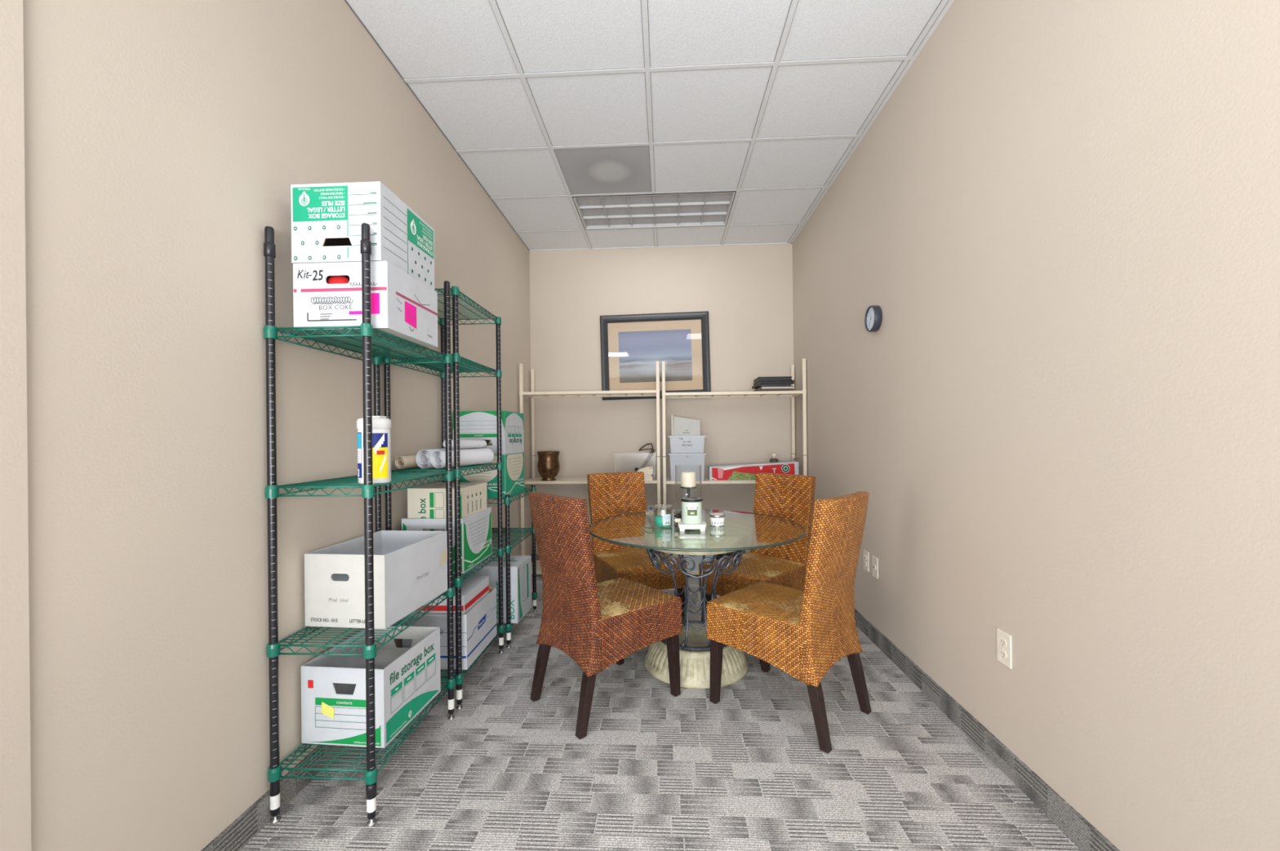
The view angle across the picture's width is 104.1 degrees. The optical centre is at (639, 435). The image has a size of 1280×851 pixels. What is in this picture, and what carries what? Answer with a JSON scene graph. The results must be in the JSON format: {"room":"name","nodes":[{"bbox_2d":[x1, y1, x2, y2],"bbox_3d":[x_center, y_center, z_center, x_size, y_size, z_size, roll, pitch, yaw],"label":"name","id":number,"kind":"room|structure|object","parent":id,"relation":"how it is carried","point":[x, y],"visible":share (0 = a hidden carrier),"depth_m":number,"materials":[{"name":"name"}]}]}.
{"room":"back office","nodes":[
{"label":"back office","id":0,"kind":"room"},
{"bbox_2d":[22,0,532,850],"bbox_3d":[-1.189,-0.312,2.752,0.120,3.057,3.938,-1,0,3],"label":"wall","id":1,"kind":"structure","parent":0,"point":[163,139],"depth_m":1.33,"materials":[{"name":"paint"}]},
{"bbox_2d":[0,0,31,850],"bbox_3d":[-1.216,-0.262,0.881,0.012,2.957,0.198,-1,0,3],"label":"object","id":2,"kind":"structure","parent":1,"relation":"attached to","point":[15,686],"depth_m":0.96,"materials":[{"name":"paint"}]},
{"bbox_2d":[200,554,532,850],"bbox_3d":[-1.106,1.168,2.853,0.007,0.095,3.728,-1,0,3],"label":"baseboard","id":3,"kind":"structure","parent":1,"relation":"attached to","point":[235,837],"depth_m":1.54,"materials":[{"name":"carpet"}]},
{"bbox_2d":[344,0,954,251],"bbox_3d":[-0.049,-1.841,-0.620,9.200,0.183,10.758,-1,0,3],"label":"ceiling","id":4,"kind":"structure","parent":0,"point":[767,102],"depth_m":2.52,"materials":[{"name":"tile"}]},
{"bbox_2d":[554,145,651,195],"bbox_3d":[-0.222,-1.757,3.321,0.586,0.010,0.586,-1,0,3],"label":"air vent","id":5,"kind":"object","parent":4,"relation":"attached to","point":[625,169],"visible":1,"depth_m":3.28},
{"bbox_2d":[572,191,736,230],"bbox_3d":[0.112,-1.801,3.915,1.191,0.104,0.582,-1,0,3],"label":"ceiling light","id":6,"kind":"object","parent":4,"relation":"attached to","point":[711,208],"visible":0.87,"depth_m":3.93,"materials":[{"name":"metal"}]},
{"bbox_2d":[240,574,1081,850],"bbox_3d":[-0.019,1.230,-0.620,9.200,0.050,10.758,-1,0,3],"label":"floor","id":7,"kind":"structure","parent":0,"point":[654,769],"depth_m":1.76,"materials":[{"name":"carpet"}]},
{"bbox_2d":[262,222,455,827],"bbox_3d":[-0.989,0.279,1.856,0.350,1.872,0.618,-1,0,3],"label":"wire shelving unit","id":8,"kind":"object","parent":7,"relation":"on","point":[370,491],"visible":0.85,"depth_m":1.57,"materials":[{"name":"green metal"}]},
{"bbox_2d":[293,261,437,348],"bbox_3d":[-0.954,-0.449,1.777,0.313,0.214,0.353,-1,0,3],"label":"file box","id":9,"kind":"object","parent":8,"relation":"on","point":[403,307],"visible":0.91,"depth_m":1.61,"materials":[{"name":"white cardboard"}]},
{"bbox_2d":[326,275,349,284],"bbox_3d":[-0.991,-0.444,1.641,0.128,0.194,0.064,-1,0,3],"label":"handle hole","id":10,"kind":"object","parent":9,"relation":"in","point":[333,279],"visible":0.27,"depth_m":1.62,"materials":[{"name":"red plastic"}]},
{"bbox_2d":[290,181,434,290],"bbox_3d":[-0.966,-0.683,1.786,0.297,0.252,0.373,-1,0,3],"label":"storage box","id":11,"kind":"object","parent":9,"relation":"on","point":[327,220],"visible":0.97,"depth_m":1.60,"materials":[{"name":"white cardboard"}]},
{"bbox_2d":[301,625,440,748],"bbox_3d":[-0.983,0.915,1.866,0.302,0.262,0.374,-1,0,6],"label":"file box","id":12,"kind":"object","parent":8,"relation":"on","point":[406,680],"visible":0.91,"depth_m":1.70,"materials":[{"name":"white cardboard"}]},
{"bbox_2d":[356,416,391,484],"bbox_3d":[-0.885,0.048,1.664,0.103,0.222,0.103,-1,0,3],"label":"wipes canister","id":13,"kind":"object","parent":8,"relation":"on","point":[381,426],"visible":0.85,"depth_m":1.63,"materials":[{"name":"white plastic"}]},
{"bbox_2d":[304,530,447,629],"bbox_3d":[-0.986,0.532,1.916,0.297,0.250,0.426,-1,0,6],"label":"file box","id":14,"kind":"object","parent":8,"relation":"on","point":[411,566],"visible":0.97,"depth_m":1.72,"materials":[{"name":"white cardboard"}]},
{"bbox_2d":[382,286,504,710],"bbox_3d":[-0.956,0.278,2.511,0.352,1.872,0.607,-1,0,3],"label":"wire shelving unit","id":15,"kind":"object","parent":7,"relation":"on","point":[460,364],"visible":0.63,"depth_m":2.35,"materials":[{"name":"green metal"}]},
{"bbox_2d":[395,455,418,468],"bbox_3d":[-1.081,0.124,2.465,0.052,0.054,0.385,-1,0,3],"label":"paper roll","id":16,"kind":"object","parent":15,"relation":"on","point":[402,462],"visible":0.41,"depth_m":2.30,"materials":[{"name":"beige paper"}]},
{"bbox_2d":[401,506,492,573],"bbox_3d":[-0.947,0.511,2.488,0.291,0.252,0.376,-1,0,3],"label":"file box","id":17,"kind":"object","parent":15,"relation":"on","point":[476,528],"visible":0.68,"depth_m":2.37,"materials":[{"name":"white cardboard"}]},
{"bbox_2d":[407,482,487,531],"bbox_3d":[-0.942,0.440,2.470,0.263,0.385,0.301,-1,0,5],"label":"file box","id":18,"kind":"object","parent":17,"relation":"in","point":[427,501],"visible":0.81,"depth_m":2.33,"materials":[{"name":"beige cardboard"}]},
{"bbox_2d":[402,587,496,670],"bbox_3d":[-0.926,0.941,2.471,0.301,0.250,0.401,-1,0,3],"label":"file box","id":19,"kind":"object","parent":15,"relation":"on","point":[478,625],"visible":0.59,"depth_m":2.30,"materials":[{"name":"white cardboard"}]},
{"bbox_2d":[410,576,488,634],"bbox_3d":[-0.927,0.899,2.450,0.266,0.325,0.321,-1,0,3],"label":"box","id":20,"kind":"object","parent":19,"relation":"in","point":[474,589],"visible":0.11,"depth_m":2.37,"materials":[{"name":"white cardboard"}]},
{"bbox_2d":[415,448,483,468],"bbox_3d":[-0.949,0.110,2.535,0.085,0.091,0.440,-1,0,15],"label":"paper roll","id":21,"kind":"object","parent":15,"relation":"on","point":[423,456],"visible":0.37,"depth_m":2.34,"materials":[{"name":"white paper"}]},
{"bbox_2d":[430,448,493,468],"bbox_3d":[-0.867,0.110,2.464,0.077,0.079,0.414,-1,0,15],"label":"paper roll","id":22,"kind":"object","parent":15,"relation":"on","point":[473,456],"visible":0.94,"depth_m":2.43,"materials":[{"name":"white paper"}]},
{"bbox_2d":[443,440,487,448],"bbox_3d":[-0.883,0.045,2.538,0.048,0.049,0.344,-1,0,10],"label":"paper roll","id":23,"kind":"object","parent":22,"relation":"on","point":[463,443],"visible":0.74,"depth_m":2.54,"materials":[{"name":"white paper"}]},
{"bbox_2d":[487,484,537,648],"bbox_3d":[-0.908,0.778,3.150,0.372,0.872,0.607,-1,0,3],"label":"wire shelving unit","id":24,"kind":"object","parent":7,"relation":"on","point":[507,500],"visible":0.34,"depth_m":2.92,"materials":[{"name":"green metal"}]},
{"bbox_2d":[453,452,524,497],"bbox_3d":[-0.918,0.237,3.074,0.307,0.250,0.387,-1,0,3],"label":"file box","id":25,"kind":"object","parent":24,"relation":"on","point":[513,471],"visible":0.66,"depth_m":2.89,"materials":[{"name":"cardboard"}]},
{"bbox_2d":[452,410,524,454],"bbox_3d":[-0.921,-0.015,3.072,0.306,0.250,0.386,-1,0,3],"label":"file box","id":26,"kind":"object","parent":25,"relation":"on","point":[473,425],"visible":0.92,"depth_m":2.88,"materials":[{"name":"white cardboard"}]},
{"bbox_2d":[461,555,531,623],"bbox_3d":[-0.864,0.920,3.015,0.346,0.326,0.266,-1,0,5],"label":"file box","id":27,"kind":"object","parent":24,"relation":"on","point":[520,566],"visible":0.49,"depth_m":2.89,"materials":[{"name":"white cardboard"}]},
{"bbox_2d":[519,361,661,574],"bbox_3d":[-0.418,0.294,4.446,1.201,1.830,0.404,-1,0,3],"label":"metal shelving unit","id":28,"kind":"object","parent":7,"relation":"on","point":[532,394],"visible":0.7,"depth_m":4.28,"materials":[{"name":"beige metal"}]},
{"bbox_2d":[537,451,559,480],"bbox_3d":[-0.800,0.269,4.366,0.198,0.252,0.198,-1,0,3],"label":"bronze vase","id":29,"kind":"object","parent":28,"relation":"on","point":[548,465],"visible":1,"depth_m":4.29,"materials":[{"name":"brown metal"}]},
{"bbox_2d":[634,466,653,480],"bbox_3d":[0.033,0.327,4.271,0.158,0.118,0.051,-1,0,3],"label":"ornament","id":30,"kind":"object","parent":28,"relation":"on","point":[648,471],"visible":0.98,"depth_m":4.24,"materials":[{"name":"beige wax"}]},
{"bbox_3d":[-0.042,0.272,4.418,0.370,0.230,0.240,-1,0,3],"label":"clear bin","id":31,"kind":"object","parent":28,"relation":"on","visible":0},
{"bbox_2d":[638,443,654,468],"bbox_3d":[0.034,0.228,4.420,0.200,0.316,0.056,-1,0,3],"label":"strap","id":32,"kind":"object","parent":31,"relation":"in","point":[650,455],"visible":0.82,"depth_m":4.40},
{"bbox_2d":[528,491,682,739],"bbox_3d":[-0.174,0.730,2.298,0.577,0.952,0.456,-1,0,-41],"label":"dining chair","id":33,"kind":"object","parent":7,"relation":"on","point":[599,625],"visible":1,"depth_m":2.13,"materials":[{"name":"wicker"}]},
{"bbox_2d":[586,471,686,621],"bbox_3d":[-0.051,0.729,3.152,0.456,0.952,0.577,-1,0,-26],"label":"dining chair","id":34,"kind":"object","parent":7,"relation":"on","point":[610,494],"visible":0.68,"depth_m":3.26,"materials":[{"name":"brown wicker"}]},
{"bbox_2d":[589,509,806,688],"bbox_3d":[0.290,0.837,2.624,1.116,0.730,1.116,-1,0,3],"label":"round table","id":35,"kind":"object","parent":7,"relation":"on","point":[694,644],"visible":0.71,"depth_m":2.46,"materials":[{"name":"glass"}]},
{"bbox_2d":[653,504,672,527],"bbox_3d":[0.120,0.419,2.597,0.096,0.108,0.097,-1,0,3],"label":"candle jar","id":36,"kind":"object","parent":35,"relation":"on","point":[661,521],"visible":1,"depth_m":2.56,"materials":[{"name":"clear glass"}]},
{"bbox_2d":[674,511,681,527],"bbox_3d":[0.195,0.432,2.569,0.040,0.084,0.054,-1,0,3],"label":"ornament","id":37,"kind":"object","parent":35,"relation":"on","point":[677,517],"visible":0.87,"depth_m":2.56,"materials":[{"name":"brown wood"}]},
{"bbox_2d":[675,465,702,515],"bbox_3d":[0.258,0.316,2.656,0.140,0.312,0.140,-1,0,3],"label":"hurricane candle holder","id":38,"kind":"object","parent":35,"relation":"on","point":[688,489],"visible":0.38,"depth_m":2.65,"materials":[{"name":"clear glass"}]},
{"bbox_2d":[680,471,696,487],"bbox_3d":[0.257,0.233,2.656,0.080,0.082,0.080,-1,0,3],"label":"pillar candle","id":39,"kind":"object","parent":38,"relation":"on","point":[687,479],"visible":1,"depth_m":2.62,"materials":[{"name":"beige wax"}]},
{"bbox_2d":[677,521,706,531],"bbox_3d":[0.259,0.455,2.490,0.139,0.034,0.109,-1,0,3],"label":"tray","id":40,"kind":"object","parent":35,"relation":"on","point":[702,526],"visible":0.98,"depth_m":2.44,"materials":[{"name":"white ceramic"}]},
{"bbox_2d":[680,497,702,524],"bbox_3d":[0.259,0.374,2.490,0.111,0.127,0.111,-1,0,3],"label":"candle jar","id":41,"kind":"object","parent":40,"relation":"on","point":[691,507],"visible":1,"depth_m":2.45,"materials":[{"name":"glass"}]},
{"bbox_2d":[709,513,724,526],"bbox_3d":[0.403,0.441,2.608,0.079,0.058,0.079,-1,0,3],"label":"candle tin","id":42,"kind":"object","parent":35,"relation":"on","point":[716,519],"visible":1,"depth_m":2.58,"materials":[{"name":"white metal"}]},
{"bbox_2d":[662,358,807,574],"bbox_3d":[0.802,0.282,4.385,1.202,1.830,0.404,-1,0,3],"label":"metal shelving unit","id":43,"kind":"object","parent":7,"relation":"on","point":[792,394],"visible":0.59,"depth_m":4.21,"materials":[{"name":"beige metal"}]},
{"bbox_2d":[667,452,706,481],"bbox_3d":[0.408,0.271,4.360,0.320,0.235,0.280,-1,0,3],"label":"plastic bin","id":44,"kind":"object","parent":43,"relation":"on","point":[684,462],"visible":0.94,"depth_m":4.24,"materials":[{"name":"white plastic"}]},
{"bbox_2d":[667,435,706,453],"bbox_3d":[0.406,0.077,4.360,0.320,0.147,0.280,-1,0,3],"label":"plastic bin","id":45,"kind":"object","parent":44,"relation":"on","point":[678,444],"visible":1,"depth_m":4.24,"materials":[{"name":"white plastic"}]},
{"bbox_2d":[671,414,700,435],"bbox_3d":[0.398,-0.015,4.340,0.248,0.330,0.031,-1,0,3],"label":"folder","id":46,"kind":"object","parent":45,"relation":"in","point":[680,426],"visible":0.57,"depth_m":4.33,"materials":[{"name":"white paper"}]},
{"bbox_2d":[667,553,715,571],"bbox_3d":[0.439,1.020,4.374,0.420,0.270,0.280,-1,0,3],"label":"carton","id":47,"kind":"object","parent":43,"relation":"on","point":[697,559],"visible":0.04,"depth_m":4.23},
{"bbox_2d":[715,546,745,559],"bbox_3d":[0.788,1.038,4.327,0.255,0.228,0.150,-1,0,3],"label":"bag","id":48,"kind":"object","parent":43,"relation":"on","point":[726,554],"visible":0.02,"depth_m":4.29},
{"bbox_2d":[708,461,798,480],"bbox_3d":[0.967,0.305,4.276,0.748,0.155,0.102,-1,0,3],"label":"carton","id":49,"kind":"object","parent":43,"relation":"on","point":[748,472],"visible":0.8,"depth_m":4.23,"materials":[{"name":"red cardboard"}]},
{"bbox_2d":[769,453,778,462],"bbox_3d":[1.179,0.271,4.387,0.080,0.220,0.078,-1,0,3],"label":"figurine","id":50,"kind":"object","parent":49,"relation":"on","point":[774,460],"visible":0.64,"depth_m":4.36,"materials":[{"name":"beige ceramic"}]},
{"bbox_2d":[752,389,795,391],"bbox_3d":[1.143,-0.377,4.309,0.327,0.017,0.241,-1,0,3],"label":"folder","id":51,"kind":"object","parent":43,"relation":"on","point":[758,390],"visible":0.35,"depth_m":4.19,"materials":[{"name":"white paper"}]},
{"bbox_2d":[755,386,793,390],"bbox_3d":[1.155,-0.400,4.308,0.267,0.028,0.241,-1,0,1],"label":"folder","id":52,"kind":"object","parent":51,"relation":"on","point":[761,387],"visible":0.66,"depth_m":4.19,"materials":[{"name":"white paper"}]},
{"bbox_2d":[751,383,791,389],"bbox_3d":[1.131,-0.423,4.309,0.288,0.019,0.241,-1,0,5],"label":"folder","id":53,"kind":"object","parent":52,"relation":"on","point":[756,386],"visible":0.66,"depth_m":4.20,"materials":[{"name":"black plastic"}]},
{"bbox_2d":[753,380,795,386],"bbox_3d":[1.154,-0.448,4.308,0.297,0.028,0.241,-1,0,1],"label":"folder","id":54,"kind":"object","parent":53,"relation":"on","point":[760,382],"visible":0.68,"depth_m":4.19,"materials":[{"name":"black plastic"}]},
{"bbox_2d":[753,376,792,382],"bbox_3d":[1.144,-0.477,4.309,0.280,0.030,0.241,-1,0,4],"label":"folder","id":55,"kind":"object","parent":54,"relation":"on","point":[784,378],"visible":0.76,"depth_m":4.19,"materials":[{"name":"black plastic"}]},
{"bbox_2d":[698,473,815,664],"bbox_3d":[0.713,0.722,2.932,0.577,0.952,0.456,-1,0,-40],"label":"dining chair","id":56,"kind":"object","parent":7,"relation":"on","point":[790,497],"visible":0.65,"depth_m":2.96,"materials":[{"name":"brown wicker"}]},
{"bbox_2d":[706,491,871,753],"bbox_3d":[0.664,0.722,2.201,0.456,0.952,0.577,-1,0,-44],"label":"dining chair","id":57,"kind":"object","parent":7,"relation":"on","point":[802,634],"visible":1,"depth_m":2.03,"materials":[{"name":"brown wicker"}]},
{"bbox_2d":[529,244,793,554],"bbox_3d":[0.196,-0.326,4.714,2.691,3.057,0.120,-1,0,3],"label":"wall","id":58,"kind":"structure","parent":0,"point":[746,291],"depth_m":4.65,"materials":[{"name":"paint"}]},
{"bbox_2d":[648,505,653,511],"bbox_3d":[0.100,0.681,4.656,0.050,0.055,0.007,-1,0,3],"label":"tag","id":59,"kind":"object","parent":58,"relation":"attached to","point":[650,507],"visible":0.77,"depth_m":4.65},
{"bbox_2d":[600,311,711,400],"bbox_3d":[0.141,-0.737,4.640,1.010,0.790,0.030,-2,0,3],"label":"framed picture","id":60,"kind":"object","parent":58,"relation":"attached to","point":[632,345],"visible":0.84,"depth_m":4.65,"materials":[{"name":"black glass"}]},
{"bbox_2d":[617,329,692,382],"bbox_3d":[0.141,-0.737,4.649,0.690,0.490,0.001,-2,0,3],"label":"print","id":61,"kind":"object","parent":60,"relation":"attached to","point":[639,352],"depth_m":4.65},
{"bbox_2d":[792,0,1279,850],"bbox_3d":[1.379,-0.338,2.623,0.120,3.057,3.938,-1,0,3],"label":"wall","id":62,"kind":"structure","parent":0,"point":[1059,423],"depth_m":1.43,"materials":[{"name":"paint"}]},
{"bbox_2d":[863,550,869,572],"bbox_3d":[1.343,0.745,2.965,0.008,0.116,0.072,-1,0,3],"label":"wall plate","id":63,"kind":"object","parent":62,"relation":"attached to","point":[865,553],"visible":1,"depth_m":2.95,"materials":[{"name":"beige plastic"}]},
{"bbox_2d":[864,305,882,332],"bbox_3d":[1.302,-0.650,2.783,0.042,0.143,0.143,-1,0,3],"label":"wall clock","id":64,"kind":"object","parent":62,"relation":"attached to","point":[873,315],"visible":1,"depth_m":2.76,"materials":[{"name":"grey plastic"}]},
{"bbox_2d":[871,555,878,579],"bbox_3d":[1.336,0.750,2.839,0.008,0.116,0.072,-1,0,3],"label":"wall plate","id":65,"kind":"object","parent":62,"relation":"attached to","point":[874,560],"visible":1,"depth_m":2.83,"materials":[{"name":"white plastic"}]},
{"bbox_2d":[854,608,1119,850],"bbox_3d":[1.330,1.144,2.626,0.007,0.095,3.938,-1,0,3],"label":"baseboard","id":66,"kind":"structure","parent":62,"relation":"attached to","point":[1086,837],"depth_m":1.77,"materials":[{"name":"carpet"}]},
{"bbox_2d":[996,628,1012,669],"bbox_3d":[1.282,0.751,1.758,0.007,0.116,0.072,-1,0,3],"label":"electrical outlet","id":67,"kind":"object","parent":62,"relation":"attached to","point":[1003,639],"visible":1,"depth_m":1.75,"materials":[{"name":"white plastic"}]},
{"bbox_2d":[1000,638,1006,658],"bbox_3d":[1.281,0.751,1.759,0.004,0.067,0.032,-1,0,3],"label":"receptacle","id":68,"kind":"object","parent":67,"relation":"attached to","point":[1002,641],"depth_m":1.76,"materials":[{"name":"white plastic"}]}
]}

